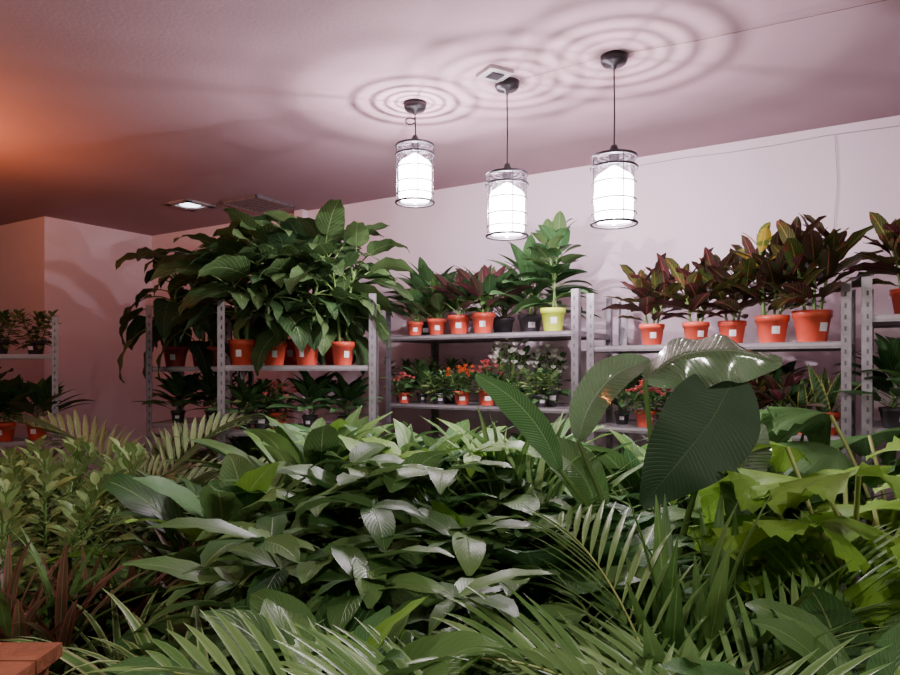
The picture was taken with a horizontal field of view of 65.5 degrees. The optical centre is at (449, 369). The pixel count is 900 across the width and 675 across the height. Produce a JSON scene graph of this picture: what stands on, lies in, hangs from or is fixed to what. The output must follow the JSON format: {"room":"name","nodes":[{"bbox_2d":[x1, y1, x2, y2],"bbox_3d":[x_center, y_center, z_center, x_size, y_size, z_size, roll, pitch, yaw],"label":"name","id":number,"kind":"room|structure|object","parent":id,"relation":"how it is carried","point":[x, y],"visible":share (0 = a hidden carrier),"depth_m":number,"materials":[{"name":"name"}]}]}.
{"room":"plant shop","nodes":[
{"label":"plant shop","id":0,"kind":"room"},
{"bbox_2d":[0,216,151,531],"bbox_3d":[-4.468,0.100,7.220,3.259,2.800,2.606,0,0,0],"label":"wall","id":1,"kind":"structure","parent":0,"point":[47,263],"depth_m":6.23,"materials":[{"name":"paint"}]},
{"bbox_2d":[0,0,899,235],"bbox_3d":[-2.186,-1.350,2.113,12.600,0.100,7.400,0,0,32],"label":"ceiling","id":2,"kind":"structure","parent":0,"point":[112,112],"depth_m":3.27,"materials":[{"name":"white paint"}]},
{"bbox_2d":[220,194,294,212],"bbox_3d":[-1.495,-1.289,5.449,0.400,0.021,0.400,0,0,32],"label":"ceiling vent","id":3,"kind":"object","parent":2,"relation":"attached to","point":[256,203],"depth_m":5.41,"materials":[{"name":"white metal"}]},
{"bbox_2d":[395,99,434,207],"bbox_3d":[-0.170,-1.055,3.408,0.199,0.490,0.199,0,0,0],"label":"pendant lamp","id":4,"kind":"object","parent":2,"relation":"hanging from","point":[415,106],"visible":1,"depth_m":3.39,"materials":[{"name":"black metal"}]},
{"bbox_2d":[485,77,528,240],"bbox_3d":[0.257,-0.950,3.160,0.199,0.700,0.199,0,0,0],"label":"pendant lamp","id":5,"kind":"object","parent":2,"relation":"hanging from","point":[510,84],"visible":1,"depth_m":3.14,"materials":[{"name":"black metal"}]},
{"bbox_2d":[590,50,638,229],"bbox_3d":[0.679,-0.950,2.898,0.199,0.700,0.199,0,0,0],"label":"pendant lamp","id":6,"kind":"object","parent":2,"relation":"hanging from","point":[613,59],"visible":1,"depth_m":2.88,"materials":[{"name":"black metal"}]},
{"bbox_2d":[152,115,899,581],"bbox_3d":[1.071,0.100,4.389,9.260,2.800,0.100,0,0,32],"label":"wall","id":7,"kind":"structure","parent":0,"point":[684,206],"depth_m":4.28,"materials":[{"name":"paint"}]},
{"bbox_3d":[-2.186,1.550,2.113,14.608,0.100,12.926,0,0,0],"label":"floor","id":8,"kind":"structure","parent":0,"visible":0},
{"bbox_2d":[0,317,57,555],"bbox_3d":[-3.367,0.560,4.886,1.104,1.880,0.366,0,0,-29],"label":"shelf rack","id":9,"kind":"object","parent":8,"relation":"on","point":[18,441],"visible":0.42,"depth_m":4.99,"materials":[{"name":"metal"}]},
{"bbox_2d":[0,308,26,353],"bbox_3d":[-3.184,-0.274,4.965,0.364,0.339,0.238,0,0,1],"label":"small potted ficus","id":10,"kind":"object","parent":9,"relation":"on","point":[4,318],"visible":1,"depth_m":4.94,"materials":[{"name":"plant"}]},
{"bbox_2d":[0,373,65,441],"bbox_3d":[-3.161,0.264,4.918,0.668,0.482,0.688,0,0,-2],"label":"potted aglaonema","id":11,"kind":"object","parent":9,"relation":"on","point":[5,436],"visible":0.7,"depth_m":4.92,"materials":[{"name":"plant"}]},
{"bbox_2d":[14,309,60,353],"bbox_3d":[-2.989,-0.274,5.073,0.364,0.339,0.238,0,0,9],"label":"small potted ficus","id":12,"kind":"object","parent":9,"relation":"on","point":[33,346],"visible":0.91,"depth_m":5.03,"materials":[{"name":"plant"}]},
{"bbox_2d":[0,375,93,440],"bbox_3d":[-2.983,0.264,5.016,0.668,0.482,0.688,0,0,-6],"label":"potted aglaonema","id":13,"kind":"object","parent":9,"relation":"on","point":[45,385],"visible":0.77,"depth_m":5.01,"materials":[{"name":"plant"}]},
{"bbox_2d":[0,642,61,674],"bbox_3d":[-1.045,1.045,1.370,0.410,0.910,0.294,0,0,0],"label":"wooden stool","id":14,"kind":"object","parent":8,"relation":"on","point":[16,658],"visible":1,"depth_m":1.45,"materials":[{"name":"brown wood"}]},
{"bbox_2d":[146,305,253,480],"bbox_3d":[-1.620,0.550,4.589,0.524,1.900,0.526,0,0,0],"label":"shelf rack","id":15,"kind":"object","parent":8,"relation":"on","point":[228,327],"visible":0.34,"depth_m":4.33,"materials":[{"name":"metal"}]},
{"bbox_2d":[115,247,233,385],"bbox_3d":[-1.704,-0.330,4.443,0.868,0.854,0.668,0,0,-7],"label":"potted plant","id":16,"kind":"object","parent":15,"relation":"on","point":[164,310],"visible":0.56,"depth_m":4.34,"materials":[{"name":"green plant"}]},
{"bbox_2d":[133,371,216,422],"bbox_3d":[-1.757,0.159,4.485,0.489,0.353,0.454,0,0,-39],"label":"peace lily","id":17,"kind":"object","parent":15,"relation":"on","point":[176,385],"visible":0.86,"depth_m":4.44,"materials":[{"name":"plant"}]},
{"bbox_2d":[142,248,256,378],"bbox_3d":[-1.621,-0.348,4.676,0.917,0.901,0.705,0,0,13],"label":"potted plant","id":18,"kind":"object","parent":15,"relation":"on","point":[155,338],"visible":0.17,"depth_m":4.53,"materials":[{"name":"green plant"}]},
{"bbox_2d":[168,372,236,421],"bbox_3d":[-1.536,0.159,4.487,0.489,0.353,0.454,0,0,-30],"label":"peace lily","id":19,"kind":"object","parent":15,"relation":"on","point":[210,389],"visible":0.55,"depth_m":4.43,"materials":[{"name":"plant"}]},
{"bbox_2d":[154,251,254,382],"bbox_3d":[-1.477,-0.323,4.450,0.849,0.835,0.653,0,0,-3],"label":"potted plant","id":20,"kind":"object","parent":15,"relation":"on","point":[198,330],"visible":0.2,"depth_m":4.29,"materials":[{"name":"green plant"}]},
{"bbox_2d":[217,293,377,463],"bbox_3d":[-0.852,0.540,4.072,0.854,1.920,0.526,0,0,-5],"label":"shelf rack","id":21,"kind":"object","parent":8,"relation":"on","point":[372,367],"visible":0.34,"depth_m":3.82,"materials":[{"name":"metal"}]},
{"bbox_2d":[142,207,326,364],"bbox_3d":[-1.166,-0.434,3.950,1.018,0.829,0.707,0,0,0],"label":"potted plant","id":22,"kind":"object","parent":21,"relation":"on","point":[240,349],"visible":0.62,"depth_m":3.78,"materials":[{"name":"plant"}]},
{"bbox_2d":[204,375,281,428],"bbox_3d":[-1.180,0.182,3.997,0.424,0.306,0.394,0,0,-16],"label":"peace lily","id":23,"kind":"object","parent":21,"relation":"on","point":[249,396],"visible":0.85,"depth_m":3.94,"materials":[{"name":"plant"}]},
{"bbox_2d":[233,377,290,428],"bbox_3d":[-1.078,0.186,4.012,0.320,0.298,0.209,0,0,-12],"label":"small potted ficus","id":24,"kind":"object","parent":21,"relation":"on","point":[265,382],"visible":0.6,"depth_m":3.98,"materials":[{"name":"plant"}]},
{"bbox_2d":[178,220,355,364],"bbox_3d":[-1.013,-0.424,3.926,0.947,0.807,0.759,0,0,-17],"label":"potted plant","id":25,"kind":"object","parent":21,"relation":"on","point":[230,268],"visible":0.53,"depth_m":3.76,"materials":[{"name":"plant"}]},
{"bbox_2d":[188,210,368,364],"bbox_3d":[-0.984,-0.479,4.185,1.076,0.917,0.863,0,0,-11],"label":"potted plant","id":26,"kind":"object","parent":21,"relation":"on","point":[291,222],"visible":0.12,"depth_m":4.06,"materials":[{"name":"plant"}]},
{"bbox_2d":[259,381,299,428],"bbox_3d":[-0.971,0.199,3.999,0.260,0.271,0.188,0,0,23],"label":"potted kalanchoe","id":27,"kind":"object","parent":21,"relation":"on","point":[282,416],"visible":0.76,"depth_m":3.98,"materials":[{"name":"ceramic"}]},
{"bbox_2d":[267,371,350,427],"bbox_3d":[-0.818,0.159,4.027,0.489,0.353,0.454,0,0,-19],"label":"peace lily","id":28,"kind":"object","parent":21,"relation":"on","point":[311,389],"visible":0.89,"depth_m":3.97,"materials":[{"name":"plant"}]},
{"bbox_2d":[237,199,392,375],"bbox_3d":[-0.810,-0.433,3.915,0.841,0.933,0.860,0,0,17],"label":"potted plant","id":29,"kind":"object","parent":21,"relation":"on","point":[330,219],"visible":0.59,"depth_m":3.81,"materials":[{"name":"plant"}]},
{"bbox_2d":[265,216,413,375],"bbox_3d":[-0.676,-0.442,4.178,0.880,0.954,0.860,0,0,21],"label":"potted plant","id":30,"kind":"object","parent":21,"relation":"on","point":[361,349],"visible":0.3,"depth_m":4.01,"materials":[{"name":"plant"}]},
{"bbox_2d":[266,221,413,364],"bbox_3d":[-0.632,-0.407,3.981,0.951,0.775,0.661,0,0,-29],"label":"potted plant","id":31,"kind":"object","parent":21,"relation":"on","point":[356,234],"visible":0.68,"depth_m":3.89,"materials":[{"name":"plant"}]},
{"bbox_2d":[304,371,382,419],"bbox_3d":[-0.617,0.170,4.045,0.456,0.330,0.424,0,0,-9],"label":"peace lily","id":32,"kind":"object","parent":21,"relation":"on","point":[353,391],"visible":0.81,"depth_m":3.98,"materials":[{"name":"plant"}]},
{"bbox_2d":[386,288,612,448],"bbox_3d":[0.283,0.535,4.259,1.267,1.930,0.556,0,0,32],"label":"shelf rack","id":33,"kind":"object","parent":8,"relation":"on","point":[575,334],"visible":0.35,"depth_m":4.16,"materials":[{"name":"metal"}]},
{"bbox_2d":[380,284,445,334],"bbox_3d":[-0.222,-0.376,4.371,0.474,0.342,0.488,0,0,-4],"label":"potted aglaonema","id":34,"kind":"object","parent":33,"relation":"on","point":[414,328],"visible":0.72,"depth_m":4.36,"materials":[{"name":"plant"}]},
{"bbox_2d":[392,358,449,402],"bbox_3d":[-0.192,0.068,4.461,0.391,0.282,0.364,0,0,-40],"label":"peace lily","id":35,"kind":"object","parent":33,"relation":"on","point":[420,377],"visible":0.82,"depth_m":4.43,"materials":[{"name":"plant"}]},
{"bbox_2d":[381,257,472,334],"bbox_3d":[-0.173,-0.464,4.633,0.717,0.518,0.667,0,0,-19],"label":"peace lily","id":36,"kind":"object","parent":33,"relation":"on","point":[425,274],"visible":0.27,"depth_m":4.55,"materials":[{"name":"plant"}]},
{"bbox_2d":[393,273,470,334],"bbox_3d":[-0.083,-0.402,4.303,0.547,0.394,0.563,0,0,-3],"label":"potted aglaonema","id":37,"kind":"object","parent":33,"relation":"on","point":[436,325],"visible":0.72,"depth_m":4.28,"materials":[{"name":"plant"}]},
{"bbox_2d":[418,270,503,333],"bbox_3d":[0.099,-0.407,4.223,0.555,0.404,0.554,0,0,23],"label":"potted red aglaonema","id":38,"kind":"object","parent":33,"relation":"on","point":[458,323],"visible":0.62,"depth_m":4.15,"materials":[{"name":"plant"}]},
{"bbox_2d":[444,364,477,404],"bbox_3d":[0.071,0.086,4.152,0.231,0.245,0.192,0,0,-1],"label":"potted kalanchoe","id":39,"kind":"object","parent":33,"relation":"on","point":[461,397],"visible":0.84,"depth_m":4.13,"materials":[{"name":"plant"}]},
{"bbox_2d":[434,264,534,332],"bbox_3d":[0.241,-0.417,4.136,0.583,0.424,0.582,0,0,24],"label":"potted red aglaonema","id":40,"kind":"object","parent":33,"relation":"on","point":[483,320],"visible":0.84,"depth_m":4.05,"materials":[{"name":"plant"}]},
{"bbox_2d":[466,359,504,405],"bbox_3d":[0.228,0.073,4.061,0.260,0.271,0.188,0,0,11],"label":"potted kalanchoe","id":41,"kind":"object","parent":33,"relation":"on","point":[484,398],"visible":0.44,"depth_m":4.04,"materials":[{"name":"plant"}]},
{"bbox_2d":[460,273,554,332],"bbox_3d":[0.355,-0.402,4.330,0.612,0.393,0.590,0,0,-4],"label":"peace lily","id":42,"kind":"object","parent":33,"relation":"on","point":[501,324],"visible":0.34,"depth_m":4.25,"materials":[{"name":"plant"}]},
{"bbox_2d":[487,338,536,394],"bbox_3d":[0.365,0.008,4.059,0.321,0.402,0.265,0,0,16],"label":"potted jasmine","id":43,"kind":"object","parent":33,"relation":"on","point":[512,351],"visible":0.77,"depth_m":4.05,"materials":[{"name":"plant"}]},
{"bbox_2d":[454,234,600,331],"bbox_3d":[0.447,-0.487,4.148,0.782,0.565,0.727,0,0,-30],"label":"peace lily","id":44,"kind":"object","parent":33,"relation":"on","point":[530,322],"visible":0.56,"depth_m":4.06,"materials":[{"name":"plant"}]},
{"bbox_2d":[518,366,559,406],"bbox_3d":[0.498,0.094,3.919,0.248,0.230,0.162,0,0,-13],"label":"small potted ficus","id":45,"kind":"object","parent":33,"relation":"on","point":[539,399],"visible":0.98,"depth_m":3.90,"materials":[{"name":"plant"}]},
{"bbox_2d":[527,344,570,406],"bbox_3d":[0.583,0.030,4.042,0.286,0.358,0.236,0,0,11],"label":"potted jasmine","id":46,"kind":"object","parent":33,"relation":"on","point":[539,358],"visible":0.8,"depth_m":4.03,"materials":[{"name":"plant"}]},
{"bbox_2d":[511,211,591,330],"bbox_3d":[0.571,-0.532,3.914,0.453,0.654,0.505,0,0,4],"label":"plant","id":47,"kind":"object","parent":33,"relation":"on","point":[555,234],"visible":0.95,"depth_m":3.84,"materials":[{"name":"plant"}]},
{"bbox_2d":[587,278,855,589],"bbox_3d":[1.373,0.550,3.584,1.205,1.900,0.556,0,0,32],"label":"shelf rack","id":48,"kind":"object","parent":8,"relation":"on","point":[847,343],"visible":0.32,"depth_m":3.47,"materials":[{"name":"metal"}]},
{"bbox_2d":[608,372,661,423],"bbox_3d":[0.927,0.130,3.835,0.456,0.330,0.424,0,0,-11],"label":"peace lily","id":49,"kind":"object","parent":48,"relation":"on","point":[620,418],"visible":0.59,"depth_m":3.79,"materials":[{"name":"plant"}]},
{"bbox_2d":[624,379,665,426],"bbox_3d":[1.017,0.172,3.609,0.236,0.247,0.171,0,0,1],"label":"potted kalanchoe","id":50,"kind":"object","parent":48,"relation":"on","point":[640,414],"visible":0.73,"depth_m":3.59,"materials":[{"name":"plant"}]},
{"bbox_2d":[602,253,690,344],"bbox_3d":[1.030,-0.354,3.578,0.423,0.468,0.435,0,0,43],"label":"potted croton","id":51,"kind":"object","parent":48,"relation":"on","point":[651,334],"visible":0.78,"depth_m":3.53,"materials":[{"name":"plant"}]},
{"bbox_2d":[645,247,740,339],"bbox_3d":[1.215,-0.359,3.463,0.432,0.478,0.445,0,0,29],"label":"potted croton","id":52,"kind":"object","parent":48,"relation":"on","point":[693,286],"visible":0.86,"depth_m":3.42,"materials":[{"name":"plant"}]},
{"bbox_2d":[684,248,777,342],"bbox_3d":[1.371,-0.364,3.375,0.473,0.487,0.464,0,0,-41],"label":"potted croton","id":53,"kind":"object","parent":48,"relation":"on","point":[734,329],"visible":0.71,"depth_m":3.36,"materials":[{"name":"plant"}]},
{"bbox_2d":[707,222,842,342],"bbox_3d":[1.555,-0.398,3.327,0.582,0.556,0.512,0,0,-28],"label":"potted croton","id":54,"kind":"object","parent":48,"relation":"on","point":[770,328],"visible":0.65,"depth_m":3.24,"materials":[{"name":"plant"}]},
{"bbox_2d":[751,368,825,407],"bbox_3d":[1.571,0.143,3.279,0.416,0.303,0.416,0,0,17],"label":"potted red aglaonema","id":55,"kind":"object","parent":48,"relation":"on","point":[789,384],"visible":0.58,"depth_m":3.22,"materials":[{"name":"plant"}]},
{"bbox_2d":[757,212,883,341],"bbox_3d":[1.679,-0.430,3.159,0.590,0.620,0.602,0,0,16],"label":"potted croton","id":56,"kind":"object","parent":48,"relation":"on","point":[813,325],"visible":0.94,"depth_m":3.15,"materials":[{"name":"plant"}]},
{"bbox_2d":[808,364,860,435],"bbox_3d":[1.703,0.116,3.217,0.254,0.358,0.312,0,0,3],"label":"potted snake plant","id":57,"kind":"object","parent":48,"relation":"in","point":[826,396],"visible":0.63,"depth_m":3.13,"materials":[{"name":"green plant"}]},
{"bbox_2d":[861,276,899,535],"bbox_3d":[2.449,0.550,2.917,1.254,1.900,0.556,0,0,32],"label":"shelf rack","id":58,"kind":"object","parent":8,"relation":"on","point":[869,321],"visible":0.46,"depth_m":3.00,"materials":[{"name":"metal"}]},
{"bbox_2d":[833,333,899,427],"bbox_3d":[1.929,0.043,3.085,0.587,0.424,0.545,0,0,-44],"label":"peace lily","id":59,"kind":"object","parent":58,"relation":"on","point":[889,353],"visible":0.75,"depth_m":3.04,"materials":[{"name":"plant"}]},
{"bbox_2d":[843,212,899,313],"bbox_3d":[1.994,-0.482,3.052,0.456,0.505,0.470,0,0,37],"label":"potted croton","id":60,"kind":"object","parent":58,"relation":"on","point":[889,234],"visible":0.95,"depth_m":3.05,"materials":[{"name":"plant"}]},
{"bbox_3d":[0.980,1.275,2.750,1.280,0.450,0.394,0,0,0],"label":"display table","id":61,"kind":"object","parent":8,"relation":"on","visible":0},
{"bbox_2d":[534,428,795,554],"bbox_3d":[0.828,0.642,2.741,1.290,0.814,1.406,0,0,32],"label":"potted spathiphyllum","id":62,"kind":"object","parent":61,"relation":"on","point":[613,461],"visible":0.11,"depth_m":2.62,"materials":[{"name":"plant"}]},
{"bbox_2d":[610,456,815,565],"bbox_3d":[0.968,0.640,2.661,1.055,0.818,1.163,0,0,33],"label":"dracaena","id":63,"kind":"object","parent":61,"relation":"on","point":[696,521],"visible":0.07,"depth_m":2.57,"materials":[{"name":"plant"}]},
{"bbox_3d":[0.410,1.275,1.735,2.420,0.450,1.464,0,0,0],"label":"display table","id":64,"kind":"object","parent":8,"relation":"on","visible":0},
{"bbox_2d":[17,583,199,674],"bbox_3d":[-0.816,0.803,1.697,0.755,0.491,0.794,0,0,-3],"label":"spider plant","id":65,"kind":"object","parent":64,"relation":"on","point":[115,619],"visible":0.3,"depth_m":1.74,"materials":[{"name":"green plant"}]},
{"bbox_2d":[12,535,205,673],"bbox_3d":[-0.950,0.754,1.901,0.701,0.590,0.730,0,0,24],"label":"cordyline","id":66,"kind":"object","parent":64,"relation":"on","point":[133,570],"visible":0.24,"depth_m":1.91,"materials":[{"name":"plant"}]},
{"bbox_2d":[0,572,253,674],"bbox_3d":[-0.587,0.760,1.516,0.934,0.579,0.889,0,0,-20],"label":"spider plant","id":67,"kind":"object","parent":64,"relation":"on","point":[141,636],"visible":0.29,"depth_m":1.56,"materials":[{"name":"green plant"}]},
{"bbox_2d":[74,513,240,643],"bbox_3d":[-0.775,0.728,2.143,0.793,0.641,0.762,0,0,35],"label":"cordyline","id":68,"kind":"object","parent":64,"relation":"on","point":[177,545],"visible":0.09,"depth_m":2.13,"materials":[{"name":"plant"}]},
{"bbox_2d":[32,453,364,674],"bbox_3d":[-0.714,0.658,2.191,1.218,0.783,1.175,0,0,37],"label":"plant","id":69,"kind":"object","parent":64,"relation":"on","point":[143,496],"visible":0.31,"depth_m":2.10,"materials":[{"name":"plant"}]},
{"bbox_2d":[106,552,381,670],"bbox_3d":[-0.424,0.744,1.505,0.691,0.611,0.688,0,0,27],"label":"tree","id":70,"kind":"object","parent":64,"relation":"on","point":[228,577],"visible":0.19,"depth_m":1.58,"materials":[{"name":"green plant"}]},
{"bbox_2d":[122,514,453,670],"bbox_3d":[-0.298,0.680,1.638,0.819,0.738,0.882,0,0,-31],"label":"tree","id":71,"kind":"object","parent":64,"relation":"on","point":[265,542],"visible":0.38,"depth_m":1.52,"materials":[{"name":"green plant"}]},
{"bbox_2d":[157,442,431,623],"bbox_3d":[-0.340,0.650,2.198,0.903,0.799,0.900,0,0,21],"label":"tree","id":72,"kind":"object","parent":64,"relation":"on","point":[364,451],"visible":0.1,"depth_m":2.10,"materials":[{"name":"green plant"}]},
{"bbox_2d":[107,580,502,674],"bbox_3d":[-0.235,0.721,1.134,1.020,0.656,0.984,0,0,-23],"label":"plant","id":73,"kind":"object","parent":64,"relation":"on","point":[444,646],"visible":0.62,"depth_m":1.21,"materials":[{"name":"plant"}]},
{"bbox_2d":[181,435,519,599],"bbox_3d":[-0.135,0.638,2.385,1.278,0.822,1.233,0,0,20],"label":"plant","id":74,"kind":"object","parent":64,"relation":"on","point":[329,521],"visible":0.18,"depth_m":2.21,"materials":[{"name":"plant"}]},
{"bbox_2d":[208,544,553,674],"bbox_3d":[-0.136,0.721,1.402,0.742,0.656,0.739,0,0,-28],"label":"potted plant","id":75,"kind":"object","parent":64,"relation":"on","point":[346,556],"visible":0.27,"depth_m":1.41,"materials":[{"name":"green plant"}]},
{"bbox_2d":[287,466,554,628],"bbox_3d":[-0.152,0.669,1.862,0.859,0.759,0.855,0,0,37],"label":"potted spathiphyllum","id":76,"kind":"object","parent":64,"relation":"on","point":[469,550],"visible":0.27,"depth_m":1.76,"materials":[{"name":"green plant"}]},
{"bbox_2d":[79,607,765,674],"bbox_3d":[0.047,0.724,1.011,1.225,0.649,1.221,0,0,5],"label":"areca palm","id":77,"kind":"object","parent":64,"relation":"on","point":[212,649],"visible":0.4,"depth_m":1.12,"materials":[{"name":"plant"}]},
{"bbox_2d":[293,437,583,614],"bbox_3d":[-0.015,0.639,2.295,0.982,0.820,1.100,0,0,-31],"label":"potted spathiphyllum","id":78,"kind":"object","parent":64,"relation":"on","point":[395,480],"visible":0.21,"depth_m":2.09,"materials":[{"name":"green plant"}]},
{"bbox_2d":[304,487,594,597],"bbox_3d":[0.029,0.700,2.121,1.048,0.699,1.087,0,0,20],"label":"plant","id":79,"kind":"object","parent":64,"relation":"on","point":[498,542],"visible":0.05,"depth_m":1.98,"materials":[{"name":"plant"}]},
{"bbox_2d":[370,573,586,674],"bbox_3d":[-0.006,0.749,1.440,0.933,0.600,0.900,0,0,-23],"label":"plant","id":80,"kind":"object","parent":64,"relation":"on","point":[393,597],"visible":0.12,"depth_m":1.49,"materials":[{"name":"plant"}]},
{"bbox_2d":[394,508,650,654],"bbox_3d":[0.156,0.712,1.714,0.749,0.675,0.807,0,0,39],"label":"potted spathiphyllum","id":81,"kind":"object","parent":64,"relation":"on","point":[438,521],"visible":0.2,"depth_m":1.70,"materials":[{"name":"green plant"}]},
{"bbox_2d":[347,403,700,581],"bbox_3d":[0.227,0.583,2.335,1.325,0.932,1.202,0,0,19],"label":"potted spathiphyllum","id":82,"kind":"object","parent":64,"relation":"on","point":[524,462],"visible":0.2,"depth_m":2.29,"materials":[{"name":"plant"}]},
{"bbox_2d":[393,502,753,669],"bbox_3d":[0.226,0.719,1.946,1.162,0.660,1.084,0,0,33],"label":"plant","id":83,"kind":"object","parent":64,"relation":"on","point":[507,556],"visible":0.19,"depth_m":1.78,"materials":[{"name":"plant"}]},
{"bbox_2d":[460,465,705,632],"bbox_3d":[0.382,0.681,2.163,0.817,0.736,0.880,0,0,35],"label":"potted spathiphyllum","id":84,"kind":"object","parent":64,"relation":"on","point":[675,513],"visible":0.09,"depth_m":2.16,"materials":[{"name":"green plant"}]},
{"bbox_2d":[432,511,733,652],"bbox_3d":[0.315,0.728,1.939,1.110,0.643,1.018,0,0,-27],"label":"potted spathiphyllum","id":85,"kind":"object","parent":64,"relation":"on","point":[619,589],"visible":0.07,"depth_m":1.81,"materials":[{"name":"plant"}]},
{"bbox_2d":[273,591,894,674],"bbox_3d":[0.229,0.718,1.205,1.209,0.662,1.324,0,0,-41],"label":"areca palm","id":86,"kind":"object","parent":64,"relation":"on","point":[361,666],"visible":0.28,"depth_m":1.07,"materials":[{"name":"plant"}]},
{"bbox_2d":[475,334,782,572],"bbox_3d":[0.525,0.473,2.044,0.849,1.155,0.420,0,0,13],"label":"plant","id":87,"kind":"object","parent":64,"relation":"on","point":[710,423],"visible":0.7,"depth_m":1.97,"materials":[{"name":"plant"}]},
{"bbox_2d":[396,499,899,674],"bbox_3d":[0.369,0.691,1.274,1.346,0.716,1.350,0,0,-10],"label":"areca palm","id":88,"kind":"object","parent":64,"relation":"on","point":[564,659],"visible":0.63,"depth_m":1.44,"materials":[{"name":"plant"}]},
{"bbox_2d":[469,510,899,674],"bbox_3d":[0.674,0.705,1.341,1.256,0.688,1.375,0,0,42],"label":"areca palm","id":89,"kind":"object","parent":64,"relation":"on","point":[636,645],"visible":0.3,"depth_m":1.42,"materials":[{"name":"plant"}]},
{"bbox_2d":[536,479,873,674],"bbox_3d":[0.517,0.644,1.534,0.607,0.811,0.756,0,0,-23],"label":"plant","id":90,"kind":"object","parent":64,"relation":"on","point":[672,624],"visible":0.71,"depth_m":1.51,"materials":[{"name":"green plant"}]},
{"bbox_2d":[635,488,813,655],"bbox_3d":[0.726,0.686,1.778,0.676,0.725,0.543,0,0,-25],"label":"plant","id":91,"kind":"object","parent":64,"relation":"on","point":[719,516],"visible":0.09,"depth_m":1.79,"materials":[{"name":"green plant"}]},
{"bbox_2d":[661,586,899,674],"bbox_3d":[0.699,0.734,1.142,0.980,0.630,0.945,0,0,-14],"label":"plant","id":92,"kind":"object","parent":64,"relation":"on","point":[796,629],"visible":0.77,"depth_m":1.30,"materials":[{"name":"plant"}]},
{"bbox_2d":[668,436,899,599],"bbox_3d":[1.101,0.622,1.909,0.987,0.855,0.903,0,0,0],"label":"fan palm","id":93,"kind":"object","parent":64,"relation":"on","point":[827,483],"visible":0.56,"depth_m":1.77,"materials":[{"name":"plant"}]},
{"bbox_2d":[701,468,899,636],"bbox_3d":[1.104,0.658,1.660,0.904,0.783,0.827,0,0,-17],"label":"fan palm","id":94,"kind":"object","parent":64,"relation":"on","point":[782,531],"visible":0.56,"depth_m":1.64,"materials":[{"name":"plant"}]},
{"bbox_2d":[759,406,899,535],"bbox_3d":[1.542,0.591,2.433,1.003,0.917,1.031,0,0,19],"label":"fan palm","id":95,"kind":"object","parent":64,"relation":"on","point":[781,423],"visible":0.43,"depth_m":2.54,"materials":[{"name":"plant"}]},
{"bbox_3d":[-1.660,1.275,2.485,1.280,0.450,1.724,0,0,0],"label":"display table","id":96,"kind":"object","parent":8,"relation":"on","visible":0},
{"bbox_2d":[0,435,100,600],"bbox_3d":[-1.632,0.654,2.626,0.579,0.790,0.538,0,0,-43],"label":"potted ficus","id":97,"kind":"object","parent":96,"relation":"on","point":[10,453],"visible":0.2,"depth_m":2.62,"materials":[{"name":"plant"}]},
{"bbox_2d":[0,462,119,632],"bbox_3d":[-1.249,0.667,2.011,0.560,0.764,0.521,0,0,15],"label":"plant","id":98,"kind":"object","parent":96,"relation":"on","point":[94,484],"visible":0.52,"depth_m":2.02,"materials":[{"name":"plant"}]},
{"bbox_2d":[0,444,132,559],"bbox_3d":[-1.504,0.681,2.729,0.539,0.736,0.501,0,0,-21],"label":"potted ficus","id":99,"kind":"object","parent":96,"relation":"on","point":[23,473],"visible":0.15,"depth_m":2.62,"materials":[{"name":"plant"}]},
{"bbox_2d":[0,434,148,673],"bbox_3d":[-1.327,0.639,2.326,0.601,0.820,0.559,0,0,-41],"label":"plant","id":100,"kind":"object","parent":96,"relation":"on","point":[45,456],"visible":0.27,"depth_m":2.32,"materials":[{"name":"plant"}]},
{"bbox_2d":[0,526,191,674],"bbox_3d":[-1.029,0.718,1.700,0.787,0.662,0.819,0,0,29],"label":"cordyline","id":101,"kind":"object","parent":96,"relation":"on","point":[62,618],"visible":0.71,"depth_m":1.72,"materials":[{"name":"plant"}]},
{"bbox_2d":[0,409,270,549],"bbox_3d":[-1.397,0.619,3.205,1.675,0.861,1.604,0,0,-6],"label":"palm","id":102,"kind":"object","parent":96,"relation":"on","point":[168,443],"visible":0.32,"depth_m":3.40,"materials":[{"name":"plant"}]},
{"bbox_2d":[47,452,268,599],"bbox_3d":[-1.173,0.723,3.127,1.268,0.651,1.213,0,0,15],"label":"palm","id":103,"kind":"object","parent":96,"relation":"on","point":[142,529],"visible":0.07,"depth_m":3.00,"materials":[{"name":"plant"}]},
{"bbox_3d":[-0.335,1.275,3.110,1.230,0.450,0.974,0,0,0],"label":"display table","id":104,"kind":"object","parent":8,"relation":"on","visible":0},
{"bbox_2d":[157,405,439,521],"bbox_3d":[-0.520,0.605,2.924,1.405,0.887,1.532,0,0,-30],"label":"plant","id":105,"kind":"object","parent":104,"relation":"on","point":[276,445],"visible":0.16,"depth_m":2.72,"materials":[{"name":"plant"}]},
{"bbox_2d":[251,416,440,488],"bbox_3d":[-0.547,0.630,3.352,1.257,0.838,1.303,0,0,-13],"label":"plant","id":106,"kind":"object","parent":104,"relation":"on","point":[295,428],"visible":0.04,"depth_m":3.33,"materials":[{"name":"plant"}]},
{"bbox_2d":[292,418,545,512],"bbox_3d":[-0.128,0.628,2.870,1.455,0.843,1.335,0,0,-44],"label":"potted spathiphyllum","id":107,"kind":"object","parent":104,"relation":"on","point":[405,437],"visible":0.02,"depth_m":2.96,"materials":[{"name":"plant"}]},
{"bbox_2d":[335,417,647,521],"bbox_3d":[0.204,0.617,2.910,1.368,0.864,1.491,0,0,32],"label":"potted spathiphyllum","id":108,"kind":"object","parent":104,"relation":"on","point":[567,426],"visible":0.07,"depth_m":2.89,"materials":[{"name":"plant"}]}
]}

